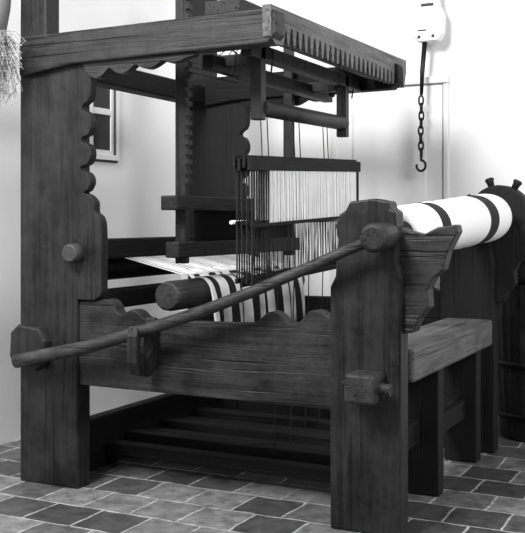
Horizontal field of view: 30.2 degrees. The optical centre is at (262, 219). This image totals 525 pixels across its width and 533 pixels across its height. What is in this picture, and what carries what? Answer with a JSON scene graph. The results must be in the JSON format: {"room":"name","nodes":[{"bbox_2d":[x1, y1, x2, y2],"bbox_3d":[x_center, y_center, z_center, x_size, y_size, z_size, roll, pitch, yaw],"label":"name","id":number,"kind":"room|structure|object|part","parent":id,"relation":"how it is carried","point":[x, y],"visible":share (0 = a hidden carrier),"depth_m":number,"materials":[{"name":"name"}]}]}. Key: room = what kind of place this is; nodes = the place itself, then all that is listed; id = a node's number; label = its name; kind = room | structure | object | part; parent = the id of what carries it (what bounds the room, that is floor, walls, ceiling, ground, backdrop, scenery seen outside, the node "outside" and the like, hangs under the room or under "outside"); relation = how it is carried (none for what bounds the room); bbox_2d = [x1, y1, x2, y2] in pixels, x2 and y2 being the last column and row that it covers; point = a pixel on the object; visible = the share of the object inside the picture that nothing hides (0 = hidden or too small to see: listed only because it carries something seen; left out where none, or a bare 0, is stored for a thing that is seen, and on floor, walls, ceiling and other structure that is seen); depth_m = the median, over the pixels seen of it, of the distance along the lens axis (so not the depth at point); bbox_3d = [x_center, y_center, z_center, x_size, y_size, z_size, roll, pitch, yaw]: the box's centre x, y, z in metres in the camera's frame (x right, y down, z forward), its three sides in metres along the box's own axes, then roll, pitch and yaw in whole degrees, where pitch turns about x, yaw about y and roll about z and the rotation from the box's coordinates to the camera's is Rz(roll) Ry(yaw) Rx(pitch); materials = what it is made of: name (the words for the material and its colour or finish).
{"room":"weaving workshop","nodes":[
{"label":"weaving workshop","id":0,"kind":"room"},
{"bbox_2d":[0,0,180,444],"bbox_3d":[-1.603,-0.300,4.253,0.130,2.800,4.850,0,0,27],"label":"wall","id":1,"kind":"structure","parent":0,"point":[129,191],"depth_m":5.60,"materials":[{"name":"white paint"}]},
{"bbox_2d":[93,87,113,154],"bbox_3d":[-0.904,-0.613,5.485,0.012,0.485,0.210,0,0,27],"label":"window","id":2,"kind":"structure","parent":1,"relation":"in","point":[101,138],"depth_m":5.51,"materials":[{"name":"black glass"}]},
{"bbox_3d":[-0.904,-0.613,5.485,0.012,0.485,0.210,0,0,27],"label":"sash","id":3,"kind":"part","parent":2,"relation":"part of","materials":[{"name":"white wood"}]},
{"bbox_2d":[90,91,118,160],"bbox_3d":[-0.898,-0.613,5.488,0.020,0.545,0.280,0,0,27],"label":"window frame","id":4,"kind":"structure","parent":1,"relation":"attached to","point":[99,156],"depth_m":5.58,"materials":[{"name":"white paint"}]},
{"bbox_2d":[95,90,117,162],"bbox_3d":[-0.899,-0.607,5.484,0.022,0.557,0.303,0,0,27],"label":"surround edge","id":5,"kind":"object","parent":1,"relation":"attached to","point":[97,160],"visible":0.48,"depth_m":5.57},
{"bbox_2d":[108,255,223,279],"bbox_3d":[-0.544,0.200,4.677,0.140,0.140,1.260,0,0,27],"label":"beam","id":6,"kind":"structure","parent":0,"point":[118,268],"depth_m":4.44,"materials":[{"name":"black wood"}]},
{"bbox_2d":[0,420,524,532],"bbox_3d":[0.302,1.150,2.175,5.400,0.100,6.850,0,0,27],"label":"floor","id":7,"kind":"structure","parent":0,"point":[130,494],"depth_m":3.80,"materials":[{"name":"tile"}]},
{"bbox_2d":[21,0,89,488],"bbox_3d":[-0.870,-0.075,4.074,0.300,2.350,0.090,0,0,27],"label":"post","id":8,"kind":"object","parent":7,"relation":"on","point":[55,408],"visible":0.66,"depth_m":4.03,"materials":[{"name":"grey wood"}]},
{"bbox_2d":[0,0,25,113],"bbox_3d":[-1.082,-0.815,4.030,0.251,0.758,0.170,0,0,13],"label":"dried flowers","id":9,"kind":"object","parent":8,"relation":"hanging from","point":[5,5],"visible":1,"depth_m":4.00,"materials":[{"name":"dried plant stems"},{"name":"dried flowers"}]},
{"bbox_2d":[10,324,50,370],"bbox_3d":[-0.966,0.530,4.044,0.185,0.190,0.050,0,0,27],"label":"plate","id":10,"kind":"object","parent":8,"relation":"attached to","point":[25,337],"visible":0.71,"depth_m":4.02,"materials":[{"name":"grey wood"}]},
{"bbox_2d":[62,243,83,262],"bbox_3d":[-0.770,0.135,3.951,0.080,0.080,0.060,0,0,27],"label":"peg","id":11,"kind":"object","parent":8,"relation":"attached to","point":[71,253],"visible":1,"depth_m":3.93,"materials":[{"name":"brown wood"}]},
{"bbox_2d":[77,64,107,299],"bbox_3d":[-0.701,-0.155,3.965,0.140,0.960,0.043,0,0,27],"label":"scalloped cheek","id":12,"kind":"object","parent":8,"relation":"attached to","point":[92,232],"visible":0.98,"depth_m":3.95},
{"bbox_2d":[100,283,161,306],"bbox_3d":[-0.446,0.340,4.628,0.100,0.080,1.300,0,0,27],"label":"rail","id":13,"kind":"object","parent":8,"relation":"attached to","point":[136,295],"visible":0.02,"depth_m":4.29,"materials":[{"name":"black wood"}]},
{"bbox_2d":[97,70,204,105],"bbox_3d":[-0.625,-0.670,4.718,0.100,0.100,1.300,0,0,27],"label":"beam","id":14,"kind":"structure","parent":8,"relation":"attached to","point":[140,83],"depth_m":4.76,"materials":[{"name":"black wood"}]},
{"bbox_2d":[19,9,284,76],"bbox_3d":[-0.466,-0.688,3.832,1.200,0.174,0.080,0,0,27],"label":"beam","id":15,"kind":"structure","parent":8,"relation":"attached to","point":[240,30],"depth_m":3.77,"materials":[{"name":"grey wood"}]},
{"bbox_2d":[82,52,198,78],"bbox_3d":[-0.488,-0.606,3.843,0.529,0.069,0.040,0,0,27],"label":"bracket","id":16,"kind":"object","parent":15,"relation":"attached to","point":[102,69],"visible":1,"depth_m":3.84,"materials":[{"name":"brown wood"}]},
{"bbox_2d":[262,4,405,87],"bbox_3d":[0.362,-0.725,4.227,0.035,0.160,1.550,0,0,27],"label":"crossbeam","id":17,"kind":"object","parent":15,"relation":"attached to","point":[305,36],"visible":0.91,"depth_m":4.05,"materials":[{"name":"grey wood"}]},
{"bbox_2d":[126,254,280,274],"bbox_3d":[-0.307,0.181,4.648,0.451,0.107,1.005,0,0,27],"label":"warp threads","id":18,"kind":"object","parent":8,"relation":"attached to","point":[220,258],"visible":0.47,"depth_m":4.42,"materials":[{"name":"white fabric"}]},
{"bbox_2d":[79,298,330,409],"bbox_3d":[-0.226,0.500,3.753,1.160,0.360,0.065,0,0,27],"label":"rail","id":19,"kind":"object","parent":8,"relation":"attached to","point":[276,358],"visible":0.86,"depth_m":3.68,"materials":[{"name":"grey wood"}]},
{"bbox_2d":[127,317,156,376],"bbox_3d":[-0.462,0.492,3.735,0.045,0.225,0.150,0,0,27],"label":"hook","id":20,"kind":"object","parent":19,"relation":"attached to","point":[143,363],"visible":0.97,"depth_m":3.69,"materials":[{"name":"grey wood"}]},
{"bbox_2d":[90,393,215,470],"bbox_3d":[-0.562,0.985,4.686,0.060,0.230,1.300,0,0,27],"label":"board","id":21,"kind":"object","parent":7,"relation":"on","point":[109,425],"visible":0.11,"depth_m":4.53,"materials":[{"name":"black wood"}]},
{"bbox_2d":[106,439,330,482],"bbox_3d":[-0.118,1.015,4.079,1.260,0.050,0.075,0,0,27],"label":"treadle","id":22,"kind":"object","parent":21,"relation":"attached to","point":[286,468],"visible":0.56,"depth_m":4.07,"materials":[{"name":"black wood"}]},
{"bbox_2d":[126,429,330,465],"bbox_3d":[-0.050,0.995,4.213,1.260,0.050,0.075,0,0,27],"label":"treadle","id":23,"kind":"object","parent":21,"relation":"attached to","point":[306,455],"visible":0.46,"depth_m":4.22,"materials":[{"name":"black wood"}]},
{"bbox_2d":[145,427,330,450],"bbox_3d":[0.017,1.015,4.347,1.260,0.050,0.075,0,0,27],"label":"treadle","id":24,"kind":"object","parent":21,"relation":"attached to","point":[326,448],"visible":0.18,"depth_m":4.40,"materials":[{"name":"black wood"}]},
{"bbox_2d":[161,417,330,446],"bbox_3d":[0.085,0.995,4.481,1.260,0.050,0.075,0,0,27],"label":"treadle","id":25,"kind":"object","parent":21,"relation":"attached to","point":[312,438],"visible":0.44,"depth_m":4.53,"materials":[{"name":"black wood"}]},
{"bbox_2d":[179,415,330,433],"bbox_3d":[0.152,1.015,4.615,1.260,0.050,0.075,0,0,27],"label":"treadle","id":26,"kind":"object","parent":21,"relation":"attached to","point":[185,416],"visible":0.16,"depth_m":4.71,"materials":[{"name":"black wood"}]},
{"bbox_2d":[193,406,330,430],"bbox_3d":[0.219,0.995,4.749,1.260,0.050,0.075,0,0,27],"label":"treadle","id":27,"kind":"object","parent":21,"relation":"attached to","point":[207,412],"visible":0.44,"depth_m":4.83,"materials":[{"name":"black wood"}]},
{"bbox_2d":[188,0,236,409],"bbox_3d":[-0.257,-0.075,5.294,0.300,2.350,0.090,0,0,27],"label":"post","id":28,"kind":"object","parent":7,"relation":"on","point":[212,128],"visible":0.22,"depth_m":5.26,"materials":[{"name":"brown wood"}]},
{"bbox_2d":[108,236,193,258],"bbox_3d":[-0.437,0.123,4.623,0.080,0.085,1.300,0,0,27],"label":"rail","id":29,"kind":"object","parent":28,"relation":"attached to","point":[141,246],"depth_m":4.31,"materials":[{"name":"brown wood"}]},
{"bbox_2d":[235,101,255,261],"bbox_3d":[-0.088,-0.155,5.185,0.140,0.960,0.043,0,0,27],"label":"scalloped cheek","id":30,"kind":"object","parent":28,"relation":"attached to","point":[242,116],"visible":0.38,"depth_m":5.18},
{"bbox_2d":[189,63,402,109],"bbox_3d":[0.147,-0.688,5.051,1.200,0.174,0.080,0,0,27],"label":"beam","id":31,"kind":"structure","parent":28,"relation":"attached to","point":[217,91],"depth_m":5.14,"materials":[{"name":"black wood"}]},
{"bbox_2d":[204,0,261,14],"bbox_3d":[0.179,-0.805,4.336,0.160,0.060,1.480,0,0,27],"label":"crossbar","id":32,"kind":"object","parent":31,"relation":"on","point":[217,6],"visible":0.18,"depth_m":3.68,"materials":[{"name":"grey wood"}]},
{"bbox_2d":[175,0,294,263],"bbox_3d":[-0.099,-0.510,4.495,0.050,1.380,1.075,0,0,27],"label":"batten swords","id":33,"kind":"object","parent":31,"relation":"hanging from","point":[181,216],"visible":0.57,"depth_m":4.02,"materials":[{"name":"black wood"}]},
{"bbox_2d":[185,0,191,183],"bbox_3d":[-0.304,-0.660,4.016,0.013,1.020,0.035,0,0,27],"label":"notch","id":34,"kind":"object","parent":33,"relation":"attached to","point":[187,6],"visible":0.78,"depth_m":4.00,"materials":[{"name":"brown wood"}]},
{"bbox_2d":[161,195,250,210],"bbox_3d":[-0.104,-0.070,4.495,0.080,0.060,1.230,0,0,27],"label":"batten race","id":35,"kind":"object","parent":33,"relation":"attached to","point":[168,202],"depth_m":4.09,"materials":[{"name":"black wood"}]},
{"bbox_2d":[166,237,299,257],"bbox_3d":[-0.102,0.123,4.494,0.065,0.065,1.190,0,0,27],"label":"cap","id":36,"kind":"object","parent":33,"relation":"attached to","point":[216,247],"depth_m":4.17,"materials":[{"name":"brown wood"}]},
{"bbox_2d":[194,211,285,240],"bbox_3d":[-0.085,0.025,4.522,0.008,0.130,0.894,0,0,27],"label":"reed","id":37,"kind":"object","parent":33,"relation":"on","point":[208,225],"visible":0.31,"depth_m":4.29,"materials":[{"name":"black wood"}]},
{"bbox_2d":[202,47,362,137],"bbox_3d":[0.135,-0.580,4.381,0.220,0.360,1.240,0,0,27],"label":"frame","id":38,"kind":"object","parent":31,"relation":"hanging from","point":[252,62],"visible":0.83,"depth_m":4.16,"materials":[{"name":"wood"}]},
{"bbox_2d":[188,47,354,158],"bbox_3d":[0.170,-0.511,4.295,1.084,0.543,0.341,0,0,-45],"label":"cords","id":39,"kind":"object","parent":38,"relation":"hanging from","point":[234,51],"visible":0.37,"depth_m":4.02,"materials":[{"name":"fabric"}]},
{"bbox_2d":[232,155,360,287],"bbox_3d":[0.184,-0.018,4.305,0.080,0.565,1.190,0,0,27],"label":"harness shafts","id":40,"kind":"object","parent":39,"relation":"hanging from","point":[241,162],"visible":0.61,"depth_m":4.06,"materials":[{"name":"black wood"}]},
{"bbox_2d":[229,219,337,223],"bbox_3d":[0.137,0.005,4.407,0.016,0.026,1.170,0,0,27],"label":"rod","id":41,"kind":"object","parent":40,"relation":"attached to","point":[231,221],"visible":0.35,"depth_m":3.90,"materials":[{"name":"wood"}]},
{"bbox_2d":[236,168,358,281],"bbox_3d":[0.189,-0.018,4.315,0.074,0.517,1.169,0,0,27],"label":"cords","id":42,"kind":"object","parent":40,"relation":"attached to","point":[265,231],"depth_m":3.92,"materials":[{"name":"fabric"}]},
{"bbox_2d":[273,272,322,455],"bbox_3d":[0.166,0.610,4.331,0.024,0.780,0.485,0,0,27],"label":"cords","id":43,"kind":"object","parent":40,"relation":"hanging from","point":[322,272],"visible":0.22,"depth_m":4.26,"materials":[{"name":"grey fabric"}]},
{"bbox_2d":[255,171,355,222],"bbox_3d":[0.213,-0.118,4.357,0.075,0.261,0.963,0,0,27],"label":"heddles","id":44,"kind":"object","parent":40,"relation":"attached to","point":[302,195],"visible":0.75,"depth_m":4.25,"materials":[{"name":"fabric"}]},
{"bbox_2d":[265,100,348,129],"bbox_3d":[0.189,-0.457,4.289,0.067,0.083,0.876,0,0,27],"label":"roller","id":45,"kind":"object","parent":38,"relation":"attached to","point":[274,110],"depth_m":4.22,"materials":[{"name":"wood"}]},
{"bbox_2d":[240,94,334,111],"bbox_3d":[0.125,-0.606,5.062,0.529,0.069,0.040,0,0,27],"label":"bracket","id":46,"kind":"object","parent":31,"relation":"attached to","point":[299,100],"visible":0.38,"depth_m":5.05,"materials":[{"name":"black wood"}]},
{"bbox_2d":[296,287,439,325],"bbox_3d":[0.388,0.500,4.973,1.160,0.360,0.065,0,0,27],"label":"rail","id":47,"kind":"object","parent":28,"relation":"attached to","point":[315,302],"visible":0.09,"depth_m":4.96,"materials":[{"name":"black wood"}]},
{"bbox_2d":[155,276,304,310],"bbox_3d":[-0.113,0.310,4.489,0.124,0.124,1.230,0,0,27],"label":"beam","id":48,"kind":"structure","parent":47,"relation":"on","point":[174,295],"depth_m":3.96,"materials":[{"name":"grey wood"}]},
{"bbox_2d":[182,262,305,321],"bbox_3d":[-0.063,0.363,4.581,0.189,0.295,0.940,0,0,27],"label":"draped cloth","id":49,"kind":"object","parent":48,"relation":"on","point":[221,284],"visible":0.44,"depth_m":4.45,"materials":[{"name":"fabric"}]},
{"bbox_2d":[237,400,330,418],"bbox_3d":[0.373,0.980,4.977,1.150,0.200,0.050,0,0,27],"label":"stretcher","id":50,"kind":"object","parent":7,"relation":"on","point":[241,405],"visible":0.05,"depth_m":5.08,"materials":[{"name":"black wood"}]},
{"bbox_2d":[331,199,407,532],"bbox_3d":[0.378,0.512,3.447,0.263,1.175,0.090,0,0,27],"label":"post","id":51,"kind":"object","parent":7,"relation":"on","point":[369,443],"visible":0.93,"depth_m":3.40,"materials":[{"name":"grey wood"}]},
{"bbox_2d":[344,370,384,404],"bbox_3d":[0.351,0.575,3.343,0.110,0.100,0.120,0,0,27],"label":"tusk tenon","id":52,"kind":"object","parent":51,"relation":"attached to","point":[360,386],"visible":0.98,"depth_m":3.29,"materials":[{"name":"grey wood"}]},
{"bbox_2d":[342,379,392,396],"bbox_3d":[0.358,0.577,3.339,0.178,0.051,0.042,0,0,27],"label":"wedge","id":53,"kind":"object","parent":52,"relation":"attached to","point":[383,389],"visible":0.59,"depth_m":3.30,"materials":[{"name":"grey wood"}]},
{"bbox_2d":[360,221,398,252],"bbox_3d":[0.396,0.058,3.306,0.103,0.105,0.130,0,0,27],"label":"handle","id":54,"kind":"object","parent":51,"relation":"attached to","point":[380,236],"depth_m":3.26,"materials":[{"name":"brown wood"}]},
{"bbox_2d":[400,225,462,333],"bbox_3d":[0.577,0.208,3.369,0.220,0.383,0.070,0,0,27],"label":"bracket","id":55,"kind":"object","parent":51,"relation":"attached to","point":[424,257],"depth_m":3.35,"materials":[{"name":"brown wood"}]},
{"bbox_2d":[408,394,458,450],"bbox_3d":[0.671,0.850,4.066,0.080,0.100,1.300,0,0,27],"label":"rail","id":56,"kind":"object","parent":51,"relation":"attached to","point":[413,425],"visible":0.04,"depth_m":3.86,"materials":[{"name":"black wood"}]},
{"bbox_2d":[408,318,491,496],"bbox_3d":[0.702,0.780,4.017,0.220,0.640,1.180,0,0,27],"label":"bench","id":57,"kind":"object","parent":7,"relation":"on","point":[444,356],"visible":0.8,"depth_m":3.90,"materials":[{"name":"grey wood"}]},
{"bbox_3d":[0.702,0.520,4.017,0.220,0.120,1.180,0,0,27],"label":"seat","id":58,"kind":"part","parent":57,"relation":"part of","materials":[{"name":"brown wood"}]},
{"bbox_2d":[440,241,497,453],"bbox_3d":[0.991,0.512,4.666,0.263,1.175,0.090,0,0,27],"label":"post","id":59,"kind":"object","parent":7,"relation":"on","point":[468,286],"visible":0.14,"depth_m":4.60,"materials":[{"name":"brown wood"}]},
{"bbox_2d":[396,221,412,242],"bbox_3d":[0.797,0.015,4.047,0.090,0.170,1.565,0,0,28],"label":"roller core","id":60,"kind":"object","parent":59,"relation":"attached to","point":[406,224],"visible":0.13,"depth_m":3.41,"materials":[{"name":"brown wood"}]},
{"bbox_2d":[11,239,363,367],"bbox_3d":[-0.323,0.331,3.659,1.563,0.558,0.055,0,0,27],"label":"wooden pole","id":61,"kind":"object","parent":60,"relation":"attached to","point":[29,358],"visible":0.94,"depth_m":3.62,"materials":[{"name":"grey wood"}]},
{"bbox_2d":[397,194,511,248],"bbox_3d":[0.782,0.012,4.016,0.224,0.265,1.180,0,0,28],"label":"roll","id":62,"kind":"object","parent":60,"relation":"on","point":[483,218],"visible":0.73,"depth_m":3.94,"materials":[{"name":"white fabric"}]},
{"bbox_2d":[478,185,524,229],"bbox_3d":[1.152,-0.023,4.703,0.290,0.290,0.110,0,0,27],"label":"wheel","id":63,"kind":"object","parent":60,"relation":"attached to","point":[514,198],"visible":0.39,"depth_m":4.62,"materials":[{"name":"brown wood"}]},
{"bbox_2d":[485,177,493,186],"bbox_3d":[1.106,-0.170,4.721,0.054,0.074,0.046,0,0,27],"label":"peg","id":64,"kind":"object","parent":63,"relation":"attached to","point":[489,181],"visible":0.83,"depth_m":4.71,"materials":[{"name":"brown wood"}]},
{"bbox_2d":[512,179,521,189],"bbox_3d":[1.216,-0.160,4.665,0.062,0.074,0.046,0,0,27],"label":"peg","id":65,"kind":"object","parent":63,"relation":"attached to","point":[516,184],"visible":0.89,"depth_m":4.65,"materials":[{"name":"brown wood"}]},
{"bbox_2d":[493,225,524,303],"bbox_3d":[1.191,0.208,4.588,0.220,0.383,0.070,0,0,27],"label":"bracket","id":66,"kind":"object","parent":59,"relation":"attached to","point":[508,250],"depth_m":4.57,"materials":[{"name":"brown wood"}]},
{"bbox_2d":[498,260,524,442],"bbox_3d":[1.415,0.515,4.946,0.468,1.170,0.470,0,0,27],"label":"wooden barrel","id":67,"kind":"object","parent":7,"relation":"on","point":[511,313],"visible":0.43,"depth_m":4.81,"materials":[{"name":"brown wood"}]},
{"bbox_2d":[181,0,524,419],"bbox_3d":[1.865,-0.300,5.139,5.270,2.800,0.150,0,0,27],"label":"wall","id":68,"kind":"structure","parent":0,"point":[481,51],"depth_m":5.44,"materials":[{"name":"white paint"}]},
{"bbox_2d":[333,75,448,280],"bbox_3d":[0.720,0.145,5.611,0.720,1.910,0.035,0,0,27],"label":"door frame","id":69,"kind":"structure","parent":68,"relation":"in","point":[444,79],"depth_m":5.46,"materials":[{"name":"paint"}]},
{"bbox_2d":[338,84,442,289],"bbox_3d":[0.732,0.163,5.619,0.635,1.855,0.010,0,0,27],"label":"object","id":70,"kind":"structure","parent":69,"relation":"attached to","point":[432,94],"depth_m":5.51,"materials":[{"name":"paint"}]},
{"bbox_2d":[353,105,425,205],"bbox_3d":[0.730,0.125,5.609,0.440,1.550,0.010,0,0,27],"label":"door","id":71,"kind":"structure","parent":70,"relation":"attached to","point":[385,140],"depth_m":5.60,"materials":[{"name":"paint"}]},
{"bbox_2d":[412,0,445,171],"bbox_3d":[0.940,-0.793,5.441,0.175,1.053,0.141,0,0,27],"label":"hanging scale","id":72,"kind":"object","parent":68,"relation":"hanging from","point":[429,17],"visible":1,"depth_m":5.40,"materials":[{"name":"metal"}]},
{"bbox_3d":[0.887,-0.520,5.435,0.032,0.360,0.032,0,0,-19],"label":"chain","id":73,"kind":"part","parent":72,"relation":"part of","materials":[{"name":"black metal"}]},
{"bbox_3d":[0.899,-0.850,5.429,0.044,0.302,0.027,0,0,27],"label":"rod","id":74,"kind":"part","parent":72,"relation":"part of","materials":[{"name":"black metal"}]}
]}

